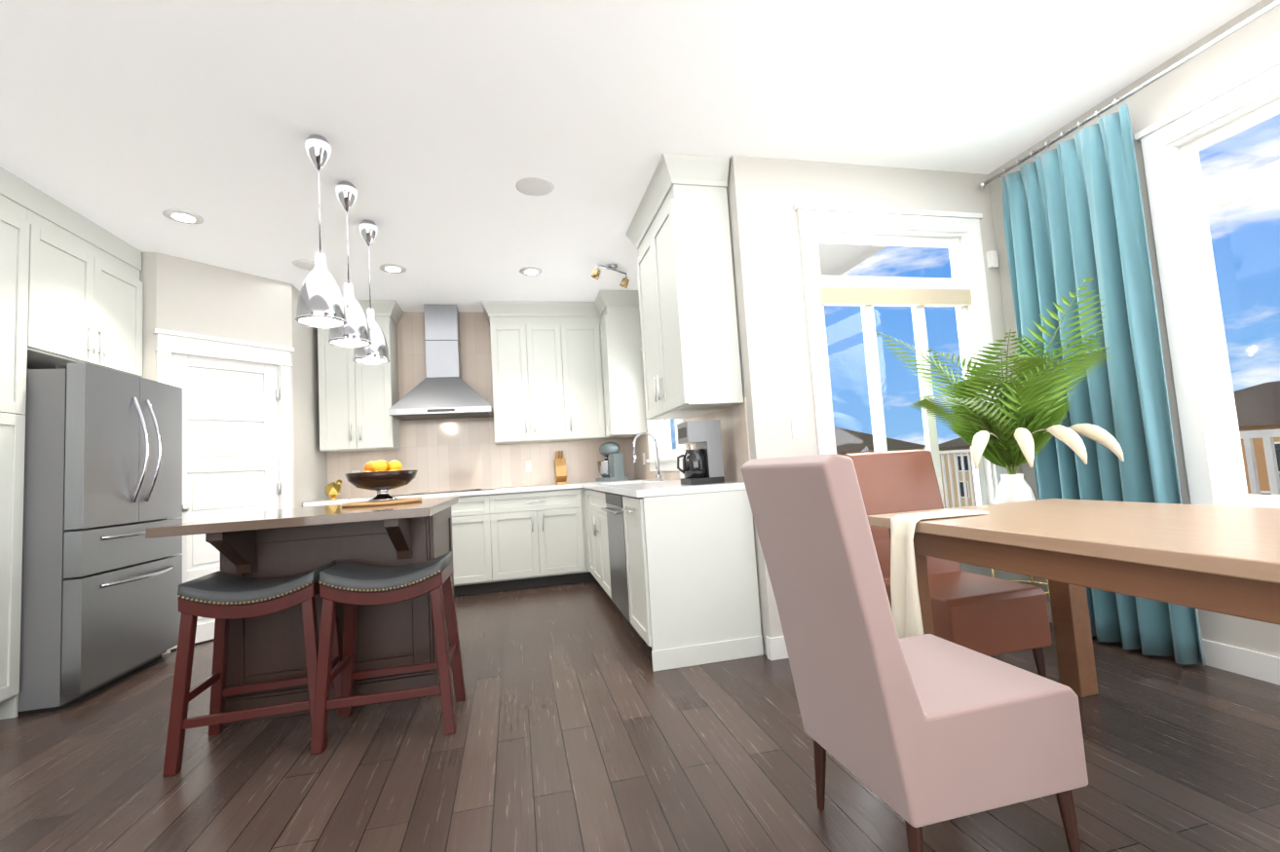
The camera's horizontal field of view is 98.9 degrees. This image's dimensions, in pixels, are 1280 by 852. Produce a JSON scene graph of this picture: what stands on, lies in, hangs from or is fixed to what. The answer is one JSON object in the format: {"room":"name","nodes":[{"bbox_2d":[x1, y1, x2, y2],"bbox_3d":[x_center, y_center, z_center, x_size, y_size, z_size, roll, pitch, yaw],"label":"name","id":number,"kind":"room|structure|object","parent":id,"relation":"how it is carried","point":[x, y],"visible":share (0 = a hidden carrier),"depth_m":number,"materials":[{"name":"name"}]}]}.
{"room":"kitchen","nodes":[
{"label":"kitchen","id":0,"kind":"room"},
{"bbox_2d":[139,252,182,380],"bbox_3d":[-3.626,0.171,3.689,0.789,2.740,0.118,-3,-4,-13],"label":"wall","id":1,"kind":"structure","parent":0,"point":[161,274],"depth_m":3.80,"materials":[{"name":"beige paint"}]},
{"bbox_2d":[35,205,143,376],"bbox_3d":[-3.622,-0.733,3.231,0.662,0.770,0.900,-3,-4,-13],"label":"upper cabinet","id":2,"kind":"object","parent":1,"relation":"attached to","point":[71,287],"depth_m":3.25,"materials":[{"name":"paint"}]},
{"bbox_2d":[263,277,283,346],"bbox_3d":[-2.923,0.182,4.402,0.039,2.740,0.091,-3,-4,-13],"label":"wall","id":3,"kind":"structure","parent":0,"point":[273,289],"depth_m":4.43,"materials":[{"name":"beige paint"}]},
{"bbox_2d":[152,328,294,654],"bbox_3d":[-3.058,0.441,4.066,0.130,2.190,0.895,-6,-5,32],"label":"door frame","id":4,"kind":"structure","parent":3,"relation":"attached to","point":[169,343],"depth_m":4.24,"materials":[{"name":"white wood"}]},
{"bbox_2d":[170,353,280,649],"bbox_3d":[-3.051,0.506,4.048,0.526,2.036,0.544,-3,-4,-13],"label":"pantry door","id":5,"kind":"structure","parent":3,"relation":"in","point":[230,438],"depth_m":4.05,"materials":[{"name":"white wood"}]},
{"bbox_2d":[182,307,400,508],"bbox_3d":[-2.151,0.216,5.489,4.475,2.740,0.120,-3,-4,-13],"label":"wall","id":6,"kind":"structure","parent":0,"point":[250,324],"depth_m":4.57,"materials":[{"name":"beige paint"}]},
{"bbox_2d":[317,312,400,452],"bbox_3d":[-2.650,-0.400,5.181,0.610,1.260,0.339,-3,-4,-13],"label":"upper cabinet","id":7,"kind":"object","parent":6,"relation":"attached to","point":[356,399],"depth_m":5.01,"materials":[{"name":"paint"}]},
{"bbox_2d":[388,304,492,420],"bbox_3d":[-1.910,-0.636,5.296,0.890,1.097,0.492,-3,-4,-13],"label":"range hood","id":8,"kind":"object","parent":6,"relation":"attached to","point":[442,390],"visible":1,"depth_m":5.25,"materials":[{"name":"silver metal"}]},
{"bbox_2d":[327,311,635,498],"bbox_3d":[-1.559,-0.259,5.602,2.990,1.850,0.008,-3,-4,-13],"label":"tile backsplash","id":9,"kind":"structure","parent":6,"relation":"attached to","point":[439,455],"depth_m":5.52,"materials":[{"name":"beige tile"}]},
{"bbox_2d":[486,312,560,445],"bbox_3d":[-1.108,-0.468,5.543,0.740,1.260,0.339,-3,-4,-13],"label":"upper cabinet","id":10,"kind":"object","parent":6,"relation":"attached to","point":[523,361],"depth_m":5.37,"materials":[{"name":"paint"}]},
{"bbox_2d":[524,460,531,472],"bbox_3d":[-1.149,0.415,5.628,0.070,0.116,0.005,-3,-4,-13],"label":"electrical outlet plate","id":11,"kind":"object","parent":6,"relation":"attached to","point":[528,464],"depth_m":5.63,"materials":[{"name":"white plastic"}]},
{"bbox_2d":[552,308,606,441],"bbox_3d":[-0.624,-0.493,5.624,0.479,1.260,0.403,-3,-4,-13],"label":"upper cabinet","id":12,"kind":"object","parent":6,"relation":"attached to","point":[573,334],"depth_m":5.49,"materials":[{"name":"paint"}]},
{"bbox_2d":[0,0,1261,311],"bbox_3d":[-0.440,-1.612,1.351,6.315,0.060,9.240,-3,-4,-13],"label":"ceiling","id":13,"kind":"structure","parent":0,"point":[442,127],"depth_m":2.56,"materials":[{"name":"white paint"}]},
{"bbox_2d":[162,208,204,224],"bbox_3d":[-2.788,-1.277,3.345,0.195,0.012,0.195,-6,-5,32],"label":"recessed light","id":14,"kind":"object","parent":13,"relation":"in","point":[178,215],"depth_m":3.33,"materials":[{"name":"silver metal"}]},
{"bbox_2d":[292,260,314,270],"bbox_3d":[-2.541,-1.221,4.190,0.209,0.028,0.209,-6,-5,32],"label":"ceiling speaker","id":15,"kind":"object","parent":13,"relation":"in","point":[309,265],"depth_m":4.14,"materials":[{"name":"silver metal"}]},
{"bbox_2d":[295,134,347,328],"bbox_3d":[-1.551,-0.951,2.652,0.218,0.919,0.218,-3,-4,-13],"label":"pendant light","id":16,"kind":"object","parent":13,"relation":"hanging from","point":[320,303],"visible":1,"depth_m":2.60,"materials":[{"name":"silver metal"}]},
{"bbox_2d":[327,181,372,347],"bbox_3d":[-1.638,-0.913,3.072,0.218,0.919,0.218,-3,-4,-13],"label":"pendant light","id":17,"kind":"object","parent":13,"relation":"hanging from","point":[354,332],"visible":0.94,"depth_m":3.03,"materials":[{"name":"silver metal"}]},
{"bbox_2d":[352,220,390,364],"bbox_3d":[-1.745,-0.871,3.538,0.218,0.919,0.218,-3,-4,-13],"label":"pendant light","id":18,"kind":"object","parent":13,"relation":"hanging from","point":[376,352],"visible":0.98,"depth_m":3.50,"materials":[{"name":"silver metal"}]},
{"bbox_2d":[379,263,406,273],"bbox_3d":[-1.965,-1.251,4.356,0.195,0.012,0.195,-6,-5,32],"label":"recessed light","id":19,"kind":"object","parent":13,"relation":"in","point":[389,268],"depth_m":4.34,"materials":[{"name":"silver metal"}]},
{"bbox_2d":[519,266,542,275],"bbox_3d":[-0.914,-1.298,4.602,0.195,0.012,0.195,-6,-5,32],"label":"recessed light","id":20,"kind":"object","parent":13,"relation":"in","point":[527,271],"depth_m":4.58,"materials":[{"name":"silver metal"}]},
{"bbox_2d":[515,177,554,195],"bbox_3d":[-0.625,-1.423,3.259,0.223,0.004,0.223,-2,-5,-19],"label":"ceiling speaker","id":21,"kind":"object","parent":13,"relation":"in","point":[534,186],"depth_m":3.25,"materials":[{"name":"silver metal"}]},
{"bbox_2d":[590,263,629,288],"bbox_3d":[-0.245,-1.268,4.590,0.117,0.157,0.418,-7,-6,41],"label":"track light","id":22,"kind":"object","parent":13,"relation":"in","point":[595,275],"depth_m":4.56,"materials":[{"name":"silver metal"}]},
{"bbox_2d":[0,580,1279,851],"bbox_3d":[-0.266,1.175,1.139,6.315,0.060,9.240,-3,-4,-13],"label":"floor","id":23,"kind":"structure","parent":0,"point":[581,727],"depth_m":1.94,"materials":[{"name":"brown wood"}]},
{"bbox_2d":[0,182,38,719],"bbox_3d":[-3.400,0.123,2.450,0.662,2.620,0.601,-3,-4,-13],"label":"tall cabinet","id":24,"kind":"object","parent":23,"relation":"on","point":[18,215],"depth_m":2.74,"materials":[{"name":"paint"}]},
{"bbox_2d":[17,362,182,715],"bbox_3d":[-3.372,0.602,3.179,0.953,1.775,0.876,-3,-4,-13],"label":"fridge","id":25,"kind":"object","parent":23,"relation":"on","point":[101,578],"visible":0.92,"depth_m":2.93,"materials":[{"name":"silver metal"}]},
{"bbox_2d":[162,560,342,777],"bbox_3d":[-1.580,0.966,2.308,0.542,0.699,0.378,-2,-4,-15],"label":"stool","id":26,"kind":"object","parent":23,"relation":"on","point":[222,598],"visible":0.83,"depth_m":2.19,"materials":[{"name":"brown wood"}]},
{"bbox_2d":[168,508,454,725],"bbox_3d":[-1.545,0.914,2.864,0.969,0.879,1.192,-3,-4,-13],"label":"kitchen island","id":27,"kind":"object","parent":23,"relation":"on","point":[278,544],"depth_m":2.59,"materials":[{"name":"brown wood"}]},
{"bbox_2d":[145,496,458,538],"bbox_3d":[-1.567,0.453,2.877,1.050,0.039,1.270,-3,-4,-13],"label":"island countertop","id":28,"kind":"structure","parent":27,"relation":"on","point":[313,517],"depth_m":2.33,"materials":[{"name":"stone"}]},
{"bbox_2d":[340,459,422,507],"bbox_3d":[-1.474,0.319,3.132,0.420,0.253,0.420,-3,-4,-13],"label":"fruit bowl","id":29,"kind":"object","parent":28,"relation":"on","point":[380,478],"visible":1,"depth_m":3.03,"materials":[{"name":"brown metal"}]},
{"bbox_2d":[309,551,466,754],"bbox_3d":[-1.077,0.942,2.395,0.542,0.699,0.378,-3,-4,-11],"label":"stool","id":30,"kind":"object","parent":23,"relation":"on","point":[351,585],"visible":1,"depth_m":2.27,"materials":[{"name":"brown wood"}]},
{"bbox_2d":[451,495,501,596],"bbox_3d":[-1.753,1.097,5.108,0.850,0.878,0.619,-3,-4,-13],"label":"base cabinet","id":31,"kind":"object","parent":23,"relation":"on","point":[476,545],"depth_m":4.88,"materials":[{"name":"paint"}]},
{"bbox_2d":[497,488,587,591],"bbox_3d":[-1.024,1.065,5.280,0.888,0.878,0.619,-3,-4,-13],"label":"base cabinet","id":32,"kind":"object","parent":23,"relation":"on","point":[544,544],"depth_m":5.01,"materials":[{"name":"paint"}]},
{"bbox_2d":[302,481,602,507],"bbox_3d":[-1.435,0.622,5.214,2.979,0.040,0.639,-3,-4,-13],"label":"countertop","id":33,"kind":"structure","parent":32,"relation":"on","point":[553,487],"depth_m":4.89,"materials":[{"name":"white stone"}]},
{"bbox_2d":[324,479,341,499],"bbox_3d":[-2.788,0.577,4.970,0.134,0.180,0.129,-3,-4,-13],"label":"ornament","id":34,"kind":"object","parent":33,"relation":"on","point":[332,490],"visible":0.98,"depth_m":4.93,"materials":[{"name":"gold metal"}]},
{"bbox_2d":[392,488,495,496],"bbox_3d":[-1.814,0.615,5.123,0.880,0.007,0.500,-3,-4,-13],"label":"glass cooktop","id":35,"kind":"object","parent":33,"relation":"in","point":[444,492],"visible":0.98,"depth_m":4.97,"materials":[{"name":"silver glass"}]},
{"bbox_2d":[554,451,568,485],"bbox_3d":[-0.804,0.417,5.559,0.110,0.341,0.289,-3,-4,-13],"label":"knife block","id":36,"kind":"object","parent":33,"relation":"on","point":[560,470],"visible":1,"depth_m":5.54,"materials":[{"name":"brown wood"}]},
{"bbox_2d":[596,442,628,482],"bbox_3d":[-0.304,0.358,5.560,0.216,0.396,0.340,-1,-5,-33],"label":"stand mixer","id":37,"kind":"object","parent":33,"relation":"on","point":[611,468],"visible":1,"depth_m":5.45,"materials":[{"name":"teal metal"}]},
{"bbox_2d":[583,488,591,581],"bbox_3d":[-0.152,0.988,4.984,0.621,0.878,0.399,-3,-4,-13],"label":"base cabinet","id":38,"kind":"object","parent":23,"relation":"on","point":[584,489],"depth_m":5.11,"materials":[{"name":"paint"}]},
{"bbox_2d":[587,488,606,593],"bbox_3d":[-0.027,0.939,4.438,0.621,0.878,0.964,-3,-4,-13],"label":"base cabinet","id":39,"kind":"object","parent":23,"relation":"on","point":[594,499],"depth_m":4.48,"materials":[{"name":"paint"}]},
{"bbox_2d":[602,491,626,619],"bbox_3d":[0.150,0.869,3.673,0.621,0.878,0.739,-3,-4,-13],"label":"dishwasher","id":40,"kind":"object","parent":23,"relation":"on","point":[612,529],"depth_m":3.69,"materials":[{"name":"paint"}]},
{"bbox_2d":[618,488,763,672],"bbox_3d":[0.274,0.821,3.132,0.621,0.878,0.503,-3,-4,-13],"label":"base cabinet","id":41,"kind":"object","parent":23,"relation":"on","point":[669,566],"depth_m":2.89,"materials":[{"name":"paint"}]},
{"bbox_2d":[583,480,745,499],"bbox_3d":[0.034,0.442,4.045,0.639,0.040,2.320,-3,-4,-13],"label":"countertop","id":42,"kind":"structure","parent":41,"relation":"on","point":[632,488],"depth_m":3.14,"materials":[{"name":"white stone"}]},
{"bbox_2d":[632,432,662,480],"bbox_3d":[0.050,0.257,4.605,0.240,0.410,0.106,-3,-4,-13],"label":"kitchen faucet","id":43,"kind":"object","parent":42,"relation":"on","point":[658,476],"visible":1,"depth_m":4.58,"materials":[{"name":"silver metal"}]},
{"bbox_2d":[679,444,693,479],"bbox_3d":[0.358,0.227,3.541,0.110,0.270,0.393,-2,-5,-17],"label":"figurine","id":44,"kind":"object","parent":42,"relation":"on","point":[682,475],"visible":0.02,"depth_m":3.63,"materials":[{"name":"white ceramic"}]},
{"bbox_2d":[677,419,724,485],"bbox_3d":[0.329,0.158,3.202,0.248,0.360,0.200,-3,-4,-13],"label":"coffee maker","id":45,"kind":"object","parent":42,"relation":"on","point":[702,463],"visible":1,"depth_m":3.12,"materials":[{"name":"black plastic"}]},
{"bbox_2d":[740,453,1088,851],"bbox_3d":[0.696,0.588,1.486,0.633,1.040,0.470,-3,-4,-13],"label":"dining chair","id":46,"kind":"object","parent":23,"relation":"on","point":[917,734],"visible":1,"depth_m":1.29,"materials":[{"name":"pink fabric"}]},
{"bbox_2d":[845,449,1052,678],"bbox_3d":[1.357,0.624,2.497,0.470,1.040,0.633,-3,-4,-13],"label":"dining chair","id":47,"kind":"object","parent":23,"relation":"on","point":[988,616],"visible":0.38,"depth_m":2.29,"materials":[{"name":"brown leather"}]},
{"bbox_2d":[990,568,1054,628],"bbox_3d":[1.984,0.833,2.821,0.340,0.595,0.340,-3,-4,-13],"label":"plant stand","id":48,"kind":"object","parent":23,"relation":"on","point":[1032,582],"visible":0.21,"depth_m":2.87,"materials":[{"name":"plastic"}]},
{"bbox_2d":[866,498,1279,697],"bbox_3d":[1.621,0.650,1.374,0.950,0.785,1.920,-3,-4,-13],"label":"dining table","id":49,"kind":"object","parent":23,"relation":"on","point":[1223,559],"visible":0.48,"depth_m":1.53,"materials":[{"name":"brown wood"}]},
{"bbox_2d":[890,509,988,639],"bbox_3d":[1.111,0.643,2.005,0.356,0.640,0.137,-3,-4,-13],"label":"table runner","id":50,"kind":"object","parent":49,"relation":"on","point":[906,609],"visible":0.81,"depth_m":1.99,"materials":[{"name":"beige fabric"}]},
{"bbox_2d":[873,272,1124,503],"bbox_3d":[1.818,-0.039,2.714,0.899,1.141,0.939,-3,-4,-13],"label":"potted plant","id":51,"kind":"object","parent":49,"relation":"on","point":[1012,432],"visible":1,"depth_m":2.68,"materials":[{"name":"green plant"}]},
{"bbox_2d":[639,154,783,655],"bbox_3d":[0.321,-0.017,4.447,0.120,2.740,3.050,-3,-4,-13],"label":"wall","id":52,"kind":"structure","parent":0,"point":[752,294],"depth_m":3.01,"materials":[{"name":"beige paint"}]},
{"bbox_2d":[591,301,646,437],"bbox_3d":[-0.209,-0.535,5.412,0.403,1.260,0.370,-3,-4,-13],"label":"upper cabinet","id":53,"kind":"object","parent":52,"relation":"attached to","point":[618,365],"depth_m":5.25,"materials":[{"name":"paint"}]},
{"bbox_2d":[640,347,686,471],"bbox_3d":[0.239,-0.212,4.662,0.165,1.180,1.160,-3,-4,-13],"label":"window","id":54,"kind":"structure","parent":52,"relation":"in","point":[667,456],"depth_m":4.80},
{"bbox_2d":[634,176,743,421],"bbox_3d":[0.270,-0.711,3.477,0.339,1.260,0.890,-3,-4,-13],"label":"upper cabinet","id":55,"kind":"object","parent":52,"relation":"attached to","point":[688,333],"depth_m":3.08,"materials":[{"name":"paint"}]},
{"bbox_2d":[631,397,750,482],"bbox_3d":[0.268,0.216,4.439,0.008,0.500,2.940,-3,-4,-13],"label":"tile backsplash","id":56,"kind":"structure","parent":52,"relation":"attached to","point":[735,449],"depth_m":3.29,"materials":[{"name":"beige tile"}]},
{"bbox_2d":[758,157,1030,585],"bbox_3d":[1.490,-0.183,3.222,1.560,2.740,0.120,-3,-4,-13],"label":"wall","id":57,"kind":"structure","parent":0,"point":[765,195],"depth_m":3.13,"materials":[{"name":"beige paint"}]},
{"bbox_2d":[765,636,788,660],"bbox_3d":[1.507,1.124,3.049,1.719,0.110,0.034,-3,-4,-13],"label":"baseboard","id":58,"kind":"structure","parent":57,"relation":"attached to","point":[775,646],"depth_m":2.85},
{"bbox_2d":[790,416,804,439],"bbox_3d":[0.864,0.009,2.995,0.070,0.120,0.005,-3,-4,-13],"label":"electrical outlet plate","id":59,"kind":"object","parent":57,"relation":"attached to","point":[797,425],"depth_m":2.99,"materials":[{"name":"white plastic"}]},
{"bbox_2d":[793,203,1008,508],"bbox_3d":[1.542,-0.297,3.221,1.270,1.970,0.165,-3,-4,-13],"label":"window","id":60,"kind":"structure","parent":57,"relation":"in","point":[958,235],"depth_m":3.24,"materials":[{"name":"white wood"}]},
{"bbox_2d":[819,287,972,306],"bbox_3d":[1.515,-0.763,3.246,1.036,0.095,0.046,-3,-4,-13],"label":"window blind","id":61,"kind":"object","parent":60,"relation":"attached to","point":[885,297],"visible":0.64,"depth_m":3.22,"materials":[{"name":"beige fabric"}]},
{"bbox_2d":[986,250,998,268],"bbox_3d":[2.176,-1.028,3.379,0.050,0.100,0.029,-3,-4,-13],"label":"sensor","id":62,"kind":"object","parent":57,"relation":"attached to","point":[992,255],"depth_m":3.37,"materials":[{"name":"white plastic"}]},
{"bbox_2d":[984,0,1279,657],"bbox_3d":[2.980,-0.481,0.527,0.135,2.740,6.070,-3,-4,-13],"label":"wall","id":63,"kind":"structure","parent":0,"point":[1255,44],"depth_m":2.50,"materials":[{"name":"beige paint"}]},
{"bbox_2d":[978,0,1279,188],"bbox_3d":[2.558,-1.645,1.592,0.125,0.044,3.722,-3,-4,-13],"label":"curtain rod","id":64,"kind":"object","parent":63,"relation":"attached to","point":[1213,42],"visible":1,"depth_m":2.52,"materials":[{"name":"metal"}]},
{"bbox_2d":[1001,102,1205,667],"bbox_3d":[2.292,-0.204,2.816,0.116,2.581,0.710,-3,-4,-13],"label":"curtain","id":65,"kind":"object","parent":64,"relation":"hanging from","point":[1073,216],"visible":0.67,"depth_m":2.70,"materials":[{"name":"teal fabric"}]},
{"bbox_2d":[1047,602,1279,685],"bbox_3d":[3.014,0.826,0.371,0.014,0.110,5.920,-3,-4,-13],"label":"baseboard","id":66,"kind":"structure","parent":63,"relation":"attached to","point":[1264,667],"depth_m":2.33,"materials":[{"name":"white wood"}]},
{"bbox_2d":[1134,54,1279,508],"bbox_3d":[2.771,-0.568,1.337,0.165,1.890,2.530,-3,-4,-13],"label":"window","id":67,"kind":"structure","parent":63,"relation":"in","point":[1182,202],"depth_m":2.43,"materials":[{"name":"white wood"}]},
{"label":"outside","id":68,"kind":"structure","parent":0,"visible":0},
{"bbox_3d":[39.193,4.224,14.592,200.000,0.200,180.000,-3,-4,-13],"label":"ground","id":69,"kind":"structure","parent":68,"visible":0},
{"bbox_2d":[834,426,925,455],"bbox_3d":[13.819,3.808,43.809,11.800,8.200,12.800,-3,-4,-13],"label":"house","id":70,"kind":"structure","parent":69,"relation":"on","point":[849,442],"depth_m":39.30,"materials":[{"name":"beige"}]},
{"bbox_2d":[938,437,977,507],"bbox_3d":[35.441,2.765,47.855,12.800,8.200,12.800,-3,-4,-13],"label":"house","id":71,"kind":"structure","parent":69,"relation":"on","point":[961,443],"depth_m":49.96,"materials":[{"name":"beige"}]},
{"bbox_2d":[939,428,1279,508],"bbox_3d":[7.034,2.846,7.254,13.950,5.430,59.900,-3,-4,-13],"label":"fence","id":72,"kind":"object","parent":69,"relation":"on","point":[1268,449],"depth_m":3.55,"materials":[{"name":"white wood"}]},
{"bbox_2d":[1233,380,1279,494],"bbox_3d":[35.471,1.503,29.948,12.800,8.000,13.800,-3,-4,-13],"label":"house","id":73,"kind":"structure","parent":69,"relation":"on","point":[1256,417],"depth_m":27.20,"materials":[{"name":"beige"}]}
]}

